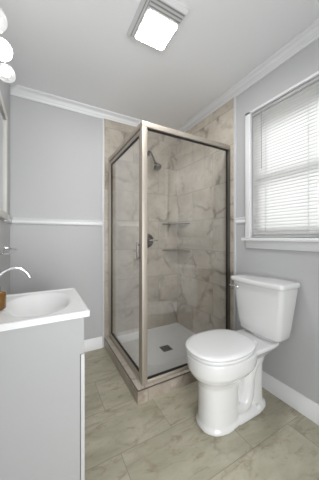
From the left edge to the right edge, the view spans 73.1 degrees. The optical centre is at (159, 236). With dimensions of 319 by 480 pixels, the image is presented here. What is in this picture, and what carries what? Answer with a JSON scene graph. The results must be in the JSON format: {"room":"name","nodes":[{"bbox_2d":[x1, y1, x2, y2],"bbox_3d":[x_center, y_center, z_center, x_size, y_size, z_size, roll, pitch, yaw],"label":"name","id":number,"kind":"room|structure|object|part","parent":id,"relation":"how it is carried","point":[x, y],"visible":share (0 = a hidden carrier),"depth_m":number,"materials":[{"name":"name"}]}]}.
{"room":"bathroom","nodes":[
{"label":"bathroom","id":0,"kind":"room"},
{"bbox_2d":[0,60,9,294],"bbox_3d":[-0.635,-0.068,0.582,0.109,2.320,2.634,0,0,-29],"label":"wall","id":1,"kind":"structure","parent":0,"point":[4,81],"depth_m":1.58,"materials":[{"name":"paint"}]},
{"bbox_2d":[0,91,7,219],"bbox_3d":[-0.928,-0.466,1.247,0.022,0.705,0.496,0,0,-29],"label":"wall mirror","id":2,"kind":"object","parent":1,"relation":"attached to","point":[3,115],"visible":1,"depth_m":1.38,"materials":[{"name":"white mirror"}]},
{"bbox_2d":[0,106,4,210],"bbox_3d":[-0.932,-0.466,1.245,0.010,0.620,0.410,0,0,-29],"label":"mirror glass","id":3,"kind":"object","parent":2,"relation":"attached to","point":[2,111],"depth_m":1.34,"materials":[{"name":"grey mirror"}]},
{"bbox_2d":[0,38,11,76],"bbox_3d":[-0.596,-0.672,0.757,0.129,0.073,0.410,0,0,-29],"label":"vanity light","id":4,"kind":"object","parent":1,"relation":"attached to","point":[5,49],"visible":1,"depth_m":0.77,"materials":[{"name":"white glass"}]},
{"bbox_3d":[-0.568,-0.672,0.772,0.066,0.067,0.067,0,0,-29],"label":"globe bulb","id":5,"kind":"part","parent":4,"relation":"part of","materials":[{"name":"white glass"}]},
{"bbox_2d":[4,215,12,223],"bbox_3d":[-0.579,-0.128,0.613,0.020,0.051,2.634,0,0,-29],"label":"trim","id":6,"kind":"structure","parent":1,"relation":"attached to","point":[9,220],"depth_m":1.61,"materials":[{"name":"white paint"}]},
{"bbox_2d":[1,245,17,254],"bbox_3d":[-0.940,0.080,1.335,0.085,0.048,0.336,0,0,-29],"label":"towel holder","id":7,"kind":"object","parent":1,"relation":"attached to","point":[4,246],"visible":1,"depth_m":1.42,"materials":[{"name":"silver metal"}]},
{"bbox_2d":[10,95,176,339],"bbox_3d":[-0.528,-0.068,2.203,1.863,2.320,0.118,0,0,-29],"label":"wall","id":8,"kind":"structure","parent":0,"point":[56,153],"depth_m":2.07,"materials":[{"name":"paint"}]},
{"bbox_2d":[11,218,101,225],"bbox_3d":[-0.891,-0.128,1.934,0.749,0.051,0.020,0,0,-29],"label":"trim","id":9,"kind":"structure","parent":8,"relation":"attached to","point":[35,221],"depth_m":1.91,"materials":[{"name":"white paint"}]},
{"bbox_2d":[10,85,174,129],"bbox_3d":[-0.491,-1.195,2.134,1.644,0.067,0.056,0,0,-29],"label":"trim","id":10,"kind":"structure","parent":8,"relation":"attached to","point":[20,91],"depth_m":1.96,"materials":[{"name":"white paint"}]},
{"bbox_2d":[84,336,101,351],"bbox_3d":[-0.892,1.038,1.935,0.749,0.107,0.018,0,0,-29],"label":"baseboard","id":11,"kind":"structure","parent":8,"relation":"attached to","point":[94,343],"depth_m":2.07,"materials":[{"name":"white paint"}]},
{"bbox_2d":[102,118,103,346],"bbox_3d":[-0.557,-0.036,2.123,0.020,2.257,0.013,0,0,-29],"label":"trim","id":12,"kind":"structure","parent":8,"relation":"attached to","point":[102,118],"depth_m":2.12,"materials":[{"name":"white wood"}]},
{"bbox_2d":[147,234,157,247],"bbox_3d":[-0.111,0.045,2.329,0.181,0.156,0.064,0,0,-29],"label":"shower valve","id":13,"kind":"object","parent":8,"relation":"attached to","point":[150,240],"visible":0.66,"depth_m":2.35,"materials":[{"name":"silver metal"}]},
{"bbox_2d":[147,150,160,170],"bbox_3d":[-0.066,-0.807,2.252,0.079,0.268,0.247,0,0,-32],"label":"shower head","id":14,"kind":"object","parent":8,"relation":"attached to","point":[157,166],"visible":0.91,"depth_m":2.19},
{"bbox_3d":[-0.089,-0.833,2.274,0.026,0.175,0.180,0,0,-33],"label":"shower arm","id":15,"kind":"part","parent":14,"relation":"part of","materials":[{"name":"silver metal"}]},
{"bbox_2d":[0,0,318,129],"bbox_3d":[0.132,-1.274,1.006,1.863,0.091,2.853,0,0,-29],"label":"ceiling","id":16,"kind":"structure","parent":0,"point":[82,51],"depth_m":1.41,"materials":[{"name":"paint"}]},
{"bbox_2d":[127,0,188,50],"bbox_3d":[-0.018,-1.217,1.230,0.248,0.024,0.288,0,0,-29],"label":"recessed light","id":17,"kind":"object","parent":16,"relation":"in","point":[154,23],"visible":1,"depth_m":1.21,"materials":[{"name":"grey plastic"}]},
{"bbox_2d":[84,347,318,479],"bbox_3d":[0.132,1.137,1.006,1.863,0.091,2.853,0,0,-29],"label":"floor","id":18,"kind":"structure","parent":0,"point":[158,438],"depth_m":1.15,"materials":[{"name":"tile"}]},
{"bbox_2d":[0,317,84,479],"bbox_3d":[-0.564,0.709,0.984,0.403,0.765,0.431,0,0,-29],"label":"vanity cabinet","id":19,"kind":"object","parent":18,"relation":"on","point":[42,367],"visible":0.95,"depth_m":0.81,"materials":[{"name":"paint"}]},
{"bbox_2d":[0,288,89,331],"bbox_3d":[-0.566,0.341,0.980,0.394,0.080,0.448,0,0,-29],"label":"sink","id":20,"kind":"object","parent":19,"relation":"in","point":[22,310],"visible":0.98,"depth_m":1.00,"materials":[{"name":"white ceramic"}]},
{"bbox_2d":[0,290,6,309],"bbox_3d":[-0.667,0.254,0.884,0.062,0.092,0.062,0,0,-29],"label":"bottle","id":21,"kind":"object","parent":20,"relation":"on","point":[3,294],"visible":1,"depth_m":0.88,"materials":[{"name":"brown glass"}]},
{"bbox_2d":[0,266,31,277],"bbox_3d":[-0.684,0.218,0.988,0.169,0.164,0.092,0,0,-29],"label":"faucet","id":22,"kind":"object","parent":20,"relation":"on","point":[26,272],"visible":1,"depth_m":0.98,"materials":[{"name":"silver metal"}]},
{"bbox_3d":[-0.364,0.745,0.970,0.015,0.530,0.213,0,0,-29],"label":"cabinet door","id":23,"kind":"part","parent":19,"relation":"part of","materials":[{"name":"grey paint"}]},
{"bbox_2d":[104,337,197,404],"bbox_3d":[0.035,1.046,1.966,0.864,0.092,0.838,0,0,-29],"label":"shower curb","id":24,"kind":"object","parent":18,"relation":"on","point":[141,394],"visible":0.62,"depth_m":1.53,"materials":[{"name":"tile"}]},
{"bbox_2d":[108,120,229,385],"bbox_3d":[0.042,0.112,1.983,0.837,1.775,0.815,0,0,-29],"label":"shower enclosure","id":25,"kind":"object","parent":24,"relation":"on","point":[140,132],"visible":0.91,"depth_m":1.54,"materials":[{"name":"silver metal"}]},
{"bbox_3d":[-0.306,0.991,1.814,0.031,0.018,0.775,0,0,-29],"label":"sill","id":26,"kind":"part","parent":25,"relation":"part of","materials":[{"name":"silver metal"}]},
{"bbox_3d":[-0.301,0.121,1.804,0.022,1.710,0.745,0,0,-29],"label":"shower door","id":27,"kind":"part","parent":25,"relation":"part of","materials":[{"name":"clear glass"}]},
{"bbox_3d":[-0.147,0.102,1.482,0.021,0.127,0.022,0,0,-29],"label":"door handle","id":28,"kind":"part","parent":25,"relation":"part of","materials":[{"name":"silver metal"}]},
{"bbox_3d":[-0.107,0.114,1.460,0.040,1.772,0.038,0,0,-29],"label":"corner post","id":29,"kind":"part","parent":25,"relation":"part of","materials":[{"name":"silver metal"}]},
{"bbox_3d":[0.254,0.987,1.657,0.782,0.026,0.031,0,0,-29],"label":"sill","id":30,"kind":"part","parent":25,"relation":"part of","materials":[{"name":"silver metal"}]},
{"bbox_2d":[116,323,194,376],"bbox_3d":[0.057,1.054,2.019,0.778,0.073,0.769,0,0,-29],"label":"shower pan","id":31,"kind":"object","parent":18,"relation":"on","point":[166,348],"visible":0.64,"depth_m":2.02,"materials":[{"name":"white plastic"}]},
{"bbox_2d":[185,274,299,436],"bbox_3d":[0.480,0.689,1.344,0.686,0.805,0.404,0,0,-29],"label":"toilet","id":32,"kind":"object","parent":18,"relation":"on","point":[226,364],"visible":1,"depth_m":1.28,"materials":[{"name":"white ceramic"}]},
{"bbox_3d":[0.362,0.664,1.294,0.418,0.015,0.318,0,0,-29],"label":"seat","id":33,"kind":"part","parent":32,"relation":"part of","materials":[{"name":"white plastic"}]},
{"bbox_3d":[0.362,0.643,1.294,0.430,0.026,0.328,0,0,-29],"label":"lid","id":34,"kind":"part","parent":32,"relation":"part of","materials":[{"name":"white plastic"}]},
{"bbox_3d":[0.461,0.884,1.348,0.642,0.417,0.320,0,0,-29],"label":"bowl","id":35,"kind":"part","parent":32,"relation":"part of","materials":[{"name":"white ceramic"}]},
{"bbox_3d":[0.692,0.303,1.461,0.204,0.034,0.404,0,0,-29],"label":"tank lid","id":36,"kind":"part","parent":32,"relation":"part of","materials":[{"name":"white ceramic"}]},
{"bbox_3d":[0.697,0.499,1.464,0.186,0.354,0.380,0,0,-29],"label":"tank","id":37,"kind":"part","parent":32,"relation":"part of","materials":[{"name":"white ceramic"}]},
{"bbox_2d":[177,38,318,404],"bbox_3d":[0.896,-0.068,1.427,0.118,2.320,2.634,0,0,-29],"label":"wall","id":38,"kind":"structure","parent":0,"point":[201,169],"depth_m":1.82,"materials":[{"name":"paint"}]},
{"bbox_2d":[162,223,189,224],"bbox_3d":[0.182,-0.141,2.387,0.205,0.013,0.246,0,0,-29],"label":"corner shelf","id":39,"kind":"object","parent":38,"relation":"attached to","point":[164,223],"visible":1,"depth_m":2.41,"materials":[{"name":"stone"}]},
{"bbox_2d":[162,249,189,250],"bbox_3d":[0.182,0.156,2.387,0.205,0.013,0.246,0,0,-29],"label":"corner shelf","id":40,"kind":"object","parent":38,"relation":"attached to","point":[166,249],"visible":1,"depth_m":2.41,"materials":[{"name":"stone"}]},
{"bbox_2d":[234,96,235,330],"bbox_3d":[0.629,-0.036,1.793,0.013,2.257,0.020,0,0,-29],"label":"trim","id":41,"kind":"structure","parent":38,"relation":"attached to","point":[235,96],"depth_m":1.79,"materials":[{"name":"white wood"}]},
{"bbox_2d":[235,217,244,223],"bbox_3d":[0.656,-0.128,1.738,0.020,0.051,0.102,0,0,-29],"label":"trim","id":42,"kind":"structure","parent":38,"relation":"attached to","point":[241,220],"depth_m":1.74,"materials":[{"name":"white paint"}]},
{"bbox_2d":[177,18,318,131],"bbox_3d":[0.827,-1.195,1.390,0.056,0.067,2.634,0,0,-29],"label":"trim","id":43,"kind":"structure","parent":38,"relation":"attached to","point":[309,34],"depth_m":1.54,"materials":[{"name":"white paint"}]},
{"bbox_2d":[241,238,318,241],"bbox_3d":[0.903,0.021,1.301,0.100,0.024,0.926,0,0,-29],"label":"trim","id":44,"kind":"structure","parent":38,"relation":"attached to","point":[242,239],"depth_m":1.38,"materials":[{"name":"white paint"}]},
{"bbox_2d":[245,71,318,237],"bbox_3d":[0.896,-0.471,1.303,0.020,0.978,0.892,0,0,-29],"label":"trim","id":45,"kind":"structure","parent":38,"relation":"attached to","point":[248,117],"depth_m":1.66,"materials":[{"name":"white paint"}]},
{"bbox_2d":[246,241,318,251],"bbox_3d":[0.897,0.061,1.304,0.016,0.056,0.892,0,0,-29],"label":"trim","id":46,"kind":"structure","parent":38,"relation":"attached to","point":[278,245],"depth_m":1.42,"materials":[{"name":"white paint"}]},
{"bbox_2d":[252,76,318,236],"bbox_3d":[0.911,-0.467,1.312,0.040,0.945,0.794,0,0,-29],"label":"blind","id":47,"kind":"object","parent":38,"relation":"attached to","point":[286,130],"visible":1,"depth_m":1.42,"materials":[{"name":"white plastic"}]},
{"bbox_3d":[0.779,-0.463,1.562,0.026,0.922,0.004,0,0,-29],"label":"ladder cord","id":48,"kind":"part","parent":47,"relation":"part of","materials":[{"name":"white fabric"}]},
{"bbox_3d":[0.916,-0.001,1.314,0.026,0.013,0.790,0,0,-29],"label":"rail","id":49,"kind":"part","parent":47,"relation":"part of","materials":[{"name":"white plastic"}]},
{"bbox_3d":[0.916,-0.463,1.314,0.026,0.922,0.004,0,0,-29],"label":"ladder cord","id":50,"kind":"part","parent":47,"relation":"part of","materials":[{"name":"white fabric"}]},
{"bbox_2d":[255,234,318,237],"bbox_3d":[0.974,-0.466,1.346,0.078,0.951,0.797,0,0,-29],"label":"window","id":51,"kind":"structure","parent":38,"relation":"in","point":[268,234],"depth_m":1.46,"materials":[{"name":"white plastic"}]},
{"bbox_2d":[262,371,318,424],"bbox_3d":[1.056,1.038,1.014,0.018,0.107,1.756,0,0,-29],"label":"baseboard","id":52,"kind":"structure","parent":38,"relation":"attached to","point":[299,402],"depth_m":1.38,"materials":[{"name":"white paint"}]}
]}

